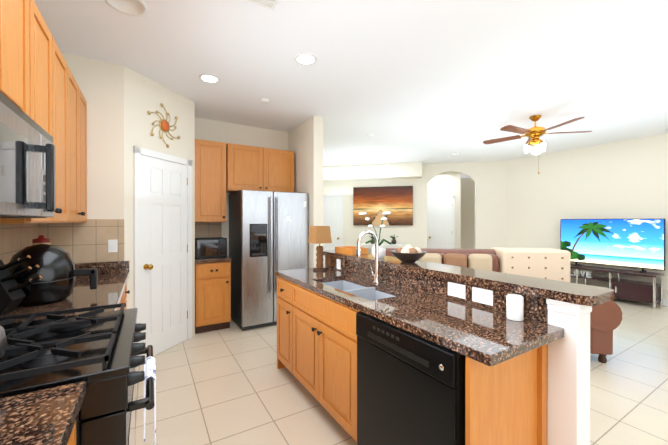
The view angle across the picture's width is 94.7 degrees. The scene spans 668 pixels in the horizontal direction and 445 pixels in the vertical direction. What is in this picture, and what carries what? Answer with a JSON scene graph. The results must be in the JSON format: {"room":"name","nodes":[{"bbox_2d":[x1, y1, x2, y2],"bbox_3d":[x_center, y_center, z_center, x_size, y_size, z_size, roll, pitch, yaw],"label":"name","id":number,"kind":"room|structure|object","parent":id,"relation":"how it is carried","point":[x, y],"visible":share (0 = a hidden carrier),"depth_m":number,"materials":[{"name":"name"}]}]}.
{"room":"kitchen","nodes":[
{"label":"kitchen","id":0,"kind":"room"},
{"bbox_2d":[0,261,129,444],"bbox_3d":[-0.863,0.870,0.524,0.653,1.015,5.098,0,0,-31],"label":"countertop","id":1,"kind":"structure","parent":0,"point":[47,416],"depth_m":0.82,"materials":[{"name":"brown stone"}]},
{"bbox_2d":[0,255,41,314],"bbox_3d":[-1.655,0.314,1.569,0.269,0.288,0.100,0,0,-16],"label":"knife block","id":2,"kind":"object","parent":1,"relation":"on","point":[12,295],"visible":1,"depth_m":1.56,"materials":[{"name":"black"}]},
{"bbox_2d":[32,235,50,244],"bbox_3d":[-2.113,0.273,2.222,0.100,0.365,0.100,0,0,-31],"label":"canister","id":3,"kind":"object","parent":1,"relation":"on","point":[40,239],"visible":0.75,"depth_m":2.20,"materials":[{"name":"red ceramic"}]},
{"bbox_2d":[7,244,97,305],"bbox_3d":[-1.650,0.290,1.812,0.408,0.335,0.306,0,0,-31],"label":"air fryer","id":4,"kind":"object","parent":1,"relation":"on","point":[57,271],"visible":0.83,"depth_m":1.71,"materials":[{"name":"black plastic"}]},
{"bbox_2d":[37,52,123,262],"bbox_3d":[-2.224,-0.039,2.737,0.600,2.820,0.100,0,0,-31],"label":"wall","id":5,"kind":"structure","parent":0,"point":[100,84],"depth_m":2.77,"materials":[{"name":"beige paint"}]},
{"bbox_2d":[38,219,123,263],"bbox_3d":[-2.193,0.163,2.693,0.592,0.384,0.007,0,0,-31],"label":"backsplash","id":6,"kind":"structure","parent":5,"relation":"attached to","point":[86,241],"depth_m":2.71,"materials":[{"name":"beige tile"}]},
{"bbox_2d":[108,239,117,251],"bbox_3d":[-2.008,0.213,2.795,0.070,0.115,0.008,0,0,-31],"label":"outlet","id":7,"kind":"object","parent":6,"relation":"attached to","point":[112,245],"visible":1,"depth_m":2.79,"materials":[{"name":"white plastic"}]},
{"bbox_2d":[124,66,194,336],"bbox_3d":[-1.862,-0.041,3.301,0.100,2.820,0.913,0,0,16],"label":"wall","id":8,"kind":"structure","parent":0,"point":[143,95],"depth_m":3.11,"materials":[{"name":"beige paint"}]},
{"bbox_2d":[133,146,191,359],"bbox_3d":[-1.800,0.319,3.294,0.565,2.100,0.525,0,0,-31],"label":"pantry door","id":9,"kind":"structure","parent":8,"relation":"in","point":[162,245],"depth_m":3.25,"materials":[{"name":"white wood"}]},
{"bbox_2d":[147,103,179,147],"bbox_3d":[-1.803,-1.031,3.280,0.320,0.449,0.297,0,0,-31],"label":"wall art","id":10,"kind":"object","parent":8,"relation":"attached to","point":[164,126],"visible":0.98,"depth_m":3.26,"materials":[{"name":"orange"}]},
{"bbox_2d":[195,117,287,256],"bbox_3d":[-1.869,-0.045,4.350,2.870,2.820,0.100,0,0,-31],"label":"wall","id":11,"kind":"structure","parent":0,"point":[218,131],"depth_m":4.52,"materials":[{"name":"beige paint"}]},
{"bbox_2d":[195,222,221,237],"bbox_3d":[-1.798,0.172,4.330,0.410,0.354,0.008,0,0,-31],"label":"backsplash","id":12,"kind":"structure","parent":11,"relation":"attached to","point":[207,229],"depth_m":4.34,"materials":[{"name":"beige tile"}]},
{"bbox_2d":[195,139,226,221],"bbox_3d":[-1.709,-0.539,4.180,0.410,1.070,0.349,0,0,-31],"label":"upper cabinet","id":13,"kind":"object","parent":11,"relation":"attached to","point":[222,169],"depth_m":4.03,"materials":[{"name":"brown wood"}]},
{"bbox_2d":[227,143,293,192],"bbox_3d":[-1.103,-0.755,4.543,0.975,0.640,0.349,0,0,-31],"label":"upper cabinet","id":14,"kind":"object","parent":11,"relation":"attached to","point":[248,167],"depth_m":4.37,"materials":[{"name":"brown wood"}]},
{"bbox_2d":[288,116,322,267],"bbox_3d":[-0.445,-0.045,4.621,0.150,2.820,0.900,0,0,-31],"label":"wall","id":15,"kind":"structure","parent":0,"point":[305,141],"depth_m":4.27,"materials":[{"name":"beige paint"}]},
{"bbox_2d":[34,0,667,165],"bbox_3d":[0.871,-1.506,4.764,8.500,0.100,12.200,0,0,-31],"label":"ceiling","id":16,"kind":"structure","parent":0,"point":[430,81],"depth_m":2.84,"materials":[{"name":"white paint"}]},
{"bbox_2d":[104,0,147,15],"bbox_3d":[-1.367,-1.442,2.022,0.250,0.010,0.250,0,0,-31],"label":"ceiling speaker","id":17,"kind":"object","parent":16,"relation":"attached to","point":[134,7],"visible":1,"depth_m":2.06,"materials":[{"name":"white plastic"}]},
{"bbox_2d":[199,74,219,82],"bbox_3d":[-1.252,-1.446,3.094,0.194,0.008,0.194,0,0,-31],"label":"recessed light","id":18,"kind":"object","parent":16,"relation":"in","point":[209,78],"visible":1,"depth_m":3.09,"materials":[{"name":"white glass"}]},
{"bbox_2d":[246,0,278,9],"bbox_3d":[-0.506,-1.438,1.909,0.340,0.018,0.200,0,0,-31],"label":"ceiling vent","id":19,"kind":"object","parent":16,"relation":"in","point":[270,4],"visible":1,"depth_m":2.01,"materials":[{"name":"white"}]},
{"bbox_2d":[260,98,268,103],"bbox_3d":[-0.823,-1.437,3.643,0.110,0.030,0.110,0,0,-31],"label":"smoke detector","id":20,"kind":"object","parent":16,"relation":"attached to","point":[264,100],"visible":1,"depth_m":3.62,"materials":[{"name":"white plastic"}]},
{"bbox_2d":[295,53,316,64],"bbox_3d":[-0.251,-1.445,2.727,0.194,0.008,0.194,0,0,-31],"label":"recessed light","id":21,"kind":"object","parent":16,"relation":"in","point":[305,59],"visible":1,"depth_m":2.72,"materials":[{"name":"white"}]},
{"bbox_2d":[323,162,421,180],"bbox_3d":[0.420,-1.291,8.006,3.583,0.349,0.349,0,0,14],"label":"soffit ceiling","id":22,"kind":"structure","parent":16,"relation":"attached to","point":[407,170],"depth_m":7.70,"materials":[{"name":"beige paint"}]},
{"bbox_2d":[483,115,591,173],"bbox_3d":[2.717,-1.056,4.210,1.270,0.794,1.298,0,0,-31],"label":"ceiling fan","id":23,"kind":"object","parent":16,"relation":"hanging from","point":[535,133],"visible":1,"depth_m":4.16,"materials":[{"name":"brown wood"}]},
{"bbox_2d":[323,165,426,253],"bbox_3d":[0.516,-0.057,8.259,2.722,2.820,2.622,0,0,-31],"label":"wall","id":24,"kind":"structure","parent":0,"point":[415,235],"depth_m":7.94,"materials":[{"name":"beige paint"}]},
{"bbox_2d":[323,195,342,266],"bbox_3d":[-0.201,0.303,8.336,0.658,2.100,0.658,0,0,-31],"label":"door","id":25,"kind":"structure","parent":24,"relation":"in","point":[333,212],"depth_m":8.29,"materials":[{"name":"white wood"}]},
{"bbox_2d":[353,186,412,224],"bbox_3d":[1.253,-0.426,7.956,1.520,1.000,0.048,0,0,14],"label":"painting","id":26,"kind":"object","parent":24,"relation":"attached to","point":[374,203],"visible":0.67,"depth_m":7.93,"materials":[{"name":"brown paint"}]},
{"bbox_2d":[135,298,667,444],"bbox_3d":[0.871,1.414,4.774,8.500,0.100,12.200,0,0,-31],"label":"floor","id":27,"kind":"structure","parent":0,"point":[232,385],"depth_m":2.45,"materials":[{"name":"tile"}]},
{"bbox_2d":[0,303,154,444],"bbox_3d":[-1.125,0.893,1.125,0.804,0.966,0.766,0,0,-31],"label":"range","id":28,"kind":"object","parent":27,"relation":"on","point":[98,349],"visible":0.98,"depth_m":1.01,"materials":[{"name":"black metal"}]},
{"bbox_2d":[0,326,6,357],"bbox_3d":[-1.085,0.295,0.878,0.220,0.231,0.257,0,0,-31],"label":"kettle","id":29,"kind":"object","parent":28,"relation":"on","point":[3,341],"visible":1,"depth_m":0.91,"materials":[{"name":"silver metal"}]},
{"bbox_2d":[144,356,155,444],"bbox_3d":[-0.798,0.828,1.333,0.042,0.414,0.220,0,0,-31],"label":"towel","id":30,"kind":"object","parent":28,"relation":"hanging from","point":[149,368],"visible":0.92,"depth_m":1.29,"materials":[{"name":"white fabric"}]},
{"bbox_2d":[195,257,230,333],"bbox_3d":[-1.634,0.859,4.059,0.410,1.015,0.643,0,0,-31],"label":"base cabinet","id":31,"kind":"object","parent":27,"relation":"on","point":[212,293],"visible":0.85,"depth_m":3.82,"materials":[{"name":"brown wood"}]},
{"bbox_2d":[195,237,226,257],"bbox_3d":[-1.658,0.328,4.107,0.380,0.244,0.336,0,0,-31],"label":"microwave","id":32,"kind":"object","parent":31,"relation":"on","point":[206,247],"visible":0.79,"depth_m":3.97,"materials":[{"name":"black"}]},
{"bbox_2d":[229,190,307,330],"bbox_3d":[-0.931,0.475,4.363,0.910,1.780,0.825,0,0,-31],"label":"fridge","id":33,"kind":"object","parent":27,"relation":"on","point":[268,234],"visible":0.85,"depth_m":4.00,"materials":[{"name":"grey metal"}]},
{"bbox_2d":[360,243,404,248],"bbox_3d":[1.226,0.949,7.771,1.100,0.810,0.370,0,0,14],"label":"console table","id":34,"kind":"object","parent":27,"relation":"on","point":[367,245],"visible":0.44,"depth_m":7.62,"materials":[{"name":"white"}]},
{"bbox_2d":[390,234,397,243],"bbox_3d":[1.495,0.420,7.743,0.227,0.248,0.227,0,0,-31],"label":"potted plant","id":35,"kind":"object","parent":34,"relation":"on","point":[393,241],"visible":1,"depth_m":7.67,"materials":[{"name":"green plant"}]},
{"bbox_2d":[275,254,602,444],"bbox_3d":[0.285,0.856,2.142,0.736,1.035,2.228,0,0,-31],"label":"kitchen island","id":36,"kind":"object","parent":27,"relation":"on","point":[527,380],"depth_m":1.46,"materials":[{"name":"brown wood"}]},
{"bbox_2d":[308,226,331,270],"bbox_3d":[-0.136,0.243,2.930,0.170,0.420,0.170,0,0,-31],"label":"table lamp","id":37,"kind":"object","parent":36,"relation":"on","point":[319,235],"visible":1,"depth_m":2.89,"materials":[{"name":"fabric"}]},
{"bbox_2d":[356,311,465,444],"bbox_3d":[0.516,0.887,1.589,0.544,0.765,0.653,0,0,-31],"label":"dishwasher","id":38,"kind":"object","parent":36,"relation":"in","point":[410,388],"visible":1,"depth_m":1.40,"materials":[{"name":"black"}]},
{"bbox_2d":[361,254,613,309],"bbox_3d":[0.560,0.338,2.301,0.275,0.001,2.316,0,0,-31],"label":"island countertop","id":39,"kind":"structure","parent":36,"relation":"on","point":[601,300],"depth_m":1.31,"materials":[{"name":"brown stone"}]},
{"bbox_2d":[335,246,367,254],"bbox_3d":[0.163,0.266,2.957,0.180,0.055,0.300,0,0,-31],"label":"wood tray","id":40,"kind":"object","parent":39,"relation":"on","point":[350,250],"visible":0.83,"depth_m":2.87,"materials":[{"name":"orange wood"}]},
{"bbox_2d":[356,230,379,282],"bbox_3d":[0.245,0.257,2.306,0.216,0.397,0.095,0,0,-31],"label":"faucet","id":41,"kind":"object","parent":39,"relation":"on","point":[358,257],"visible":1,"depth_m":2.31,"materials":[{"name":"silver metal"}]},
{"bbox_2d":[359,211,391,257],"bbox_3d":[0.386,0.102,2.589,0.258,0.385,0.282,0,0,-31],"label":"orchid","id":42,"kind":"object","parent":39,"relation":"on","point":[381,251],"visible":0.98,"depth_m":2.55,"materials":[{"name":"white plant"}]},
{"bbox_2d":[390,245,426,262],"bbox_3d":[0.558,0.231,2.308,0.272,0.131,0.272,0,0,-31],"label":"decorative bowl","id":43,"kind":"object","parent":39,"relation":"on","point":[408,254],"visible":1,"depth_m":2.24,"materials":[{"name":"brown ceramic"}]},
{"bbox_2d":[506,294,523,320],"bbox_3d":[0.861,0.402,1.464,0.072,0.113,0.072,0,0,-31],"label":"canister","id":44,"kind":"object","parent":39,"relation":"on","point":[514,307],"visible":1,"depth_m":1.44,"materials":[{"name":"white ceramic"}]},
{"bbox_2d":[385,247,621,362],"bbox_3d":[1.681,0.847,3.568,2.265,1.042,1.012,0,0,7],"label":"sofa","id":45,"kind":"object","parent":27,"relation":"on","point":[554,264],"visible":0.35,"depth_m":3.56,"materials":[{"name":"beige fabric"}]},
{"bbox_2d":[570,264,663,308],"bbox_3d":[4.774,1.096,5.674,0.420,0.530,1.750,0,0,-31],"label":"tv stand","id":46,"kind":"object","parent":27,"relation":"on","point":[647,292],"visible":0.56,"depth_m":5.12,"materials":[{"name":"brown"}]},
{"bbox_2d":[570,270,591,277],"bbox_3d":[4.587,0.951,5.742,0.030,0.110,0.360,0,0,-31],"label":"love letters","id":47,"kind":"object","parent":46,"relation":"in","point":[583,273],"visible":0.69,"depth_m":5.68,"materials":[{"name":"white"}]},
{"bbox_2d":[560,219,665,272],"bbox_3d":[4.954,0.383,5.575,0.220,0.896,1.464,0,0,-31],"label":"television","id":48,"kind":"object","parent":46,"relation":"on","point":[637,243],"visible":0.98,"depth_m":5.43,"materials":[{"name":"black"}]},
{"bbox_2d":[427,164,434,182],"bbox_3d":[2.421,-0.055,7.646,0.101,2.820,0.150,0,0,-31],"label":"wall","id":49,"kind":"structure","parent":0,"point":[430,167],"depth_m":7.69,"materials":[{"name":"beige paint"}]},
{"bbox_2d":[427,172,474,248],"bbox_3d":[3.501,-0.060,9.029,2.631,2.820,2.880,0,0,14],"label":"wall","id":50,"kind":"structure","parent":0,"point":[459,188],"depth_m":8.75,"materials":[{"name":"beige paint"}]},
{"bbox_2d":[427,196,454,248],"bbox_3d":[2.983,0.301,8.673,0.574,2.100,0.574,0,0,-31],"label":"door","id":51,"kind":"structure","parent":50,"relation":"in","point":[440,222],"depth_m":8.66,"materials":[{"name":"white wood"}]},
{"bbox_2d":[463,162,474,181],"bbox_3d":[3.361,-1.230,7.613,0.102,0.470,0.152,0,0,-31],"label":"wall","id":52,"kind":"structure","parent":0,"point":[468,167],"depth_m":7.47,"materials":[{"name":"beige paint"}]},
{"bbox_2d":[507,133,667,305],"bbox_3d":[5.824,-0.045,4.469,0.115,2.820,6.590,0,0,-31],"label":"wall","id":53,"kind":"structure","parent":0,"point":[626,179],"depth_m":5.91,"materials":[{"name":"beige paint"}]},
{"bbox_3d":[-1.324,-0.032,0.537,0.120,2.820,7.200,0,0,-31],"label":"wall","id":54,"kind":"structure","parent":0,"visible":0},
{"bbox_2d":[0,0,7,97],"bbox_3d":[-1.251,-0.733,0.851,0.330,0.660,0.447,0,0,-31],"label":"upper cabinet","id":55,"kind":"object","parent":54,"relation":"attached to","point":[3,3],"depth_m":1.17,"materials":[{"name":"brown wood"}]},
{"bbox_2d":[0,223,37,263],"bbox_3d":[-1.138,0.216,0.352,0.007,0.464,5.092,0,0,-31],"label":"backsplash","id":56,"kind":"structure","parent":54,"relation":"attached to","point":[15,238],"depth_m":2.10,"materials":[{"name":"beige tile"}]},
{"bbox_2d":[8,0,35,121],"bbox_3d":[-1.422,-0.734,1.136,0.330,0.660,0.447,0,0,-31],"label":"upper cabinet","id":57,"kind":"object","parent":54,"relation":"attached to","point":[21,13],"depth_m":1.34,"materials":[{"name":"brown wood"}]},
{"bbox_2d":[0,92,54,217],"bbox_3d":[-1.275,-0.209,1.031,0.469,0.380,0.772,0,0,-31],"label":"microwave","id":58,"kind":"object","parent":57,"relation":"attached to","point":[27,167],"visible":1,"depth_m":1.10,"materials":[{"name":"silver metal"}]},
{"bbox_2d":[0,6,71,223],"bbox_3d":[-1.734,-0.531,1.656,0.330,1.070,0.884,0,0,-31],"label":"upper cabinet","id":59,"kind":"object","parent":54,"relation":"attached to","point":[39,86],"depth_m":1.82,"materials":[{"name":"brown wood"}]},
{"bbox_2d":[72,74,86,222],"bbox_3d":[-2.107,-0.533,2.278,0.330,1.070,0.802,0,0,-31],"label":"upper cabinet","id":60,"kind":"object","parent":54,"relation":"attached to","point":[79,103],"depth_m":2.41,"materials":[{"name":"brown wood"}]}
]}

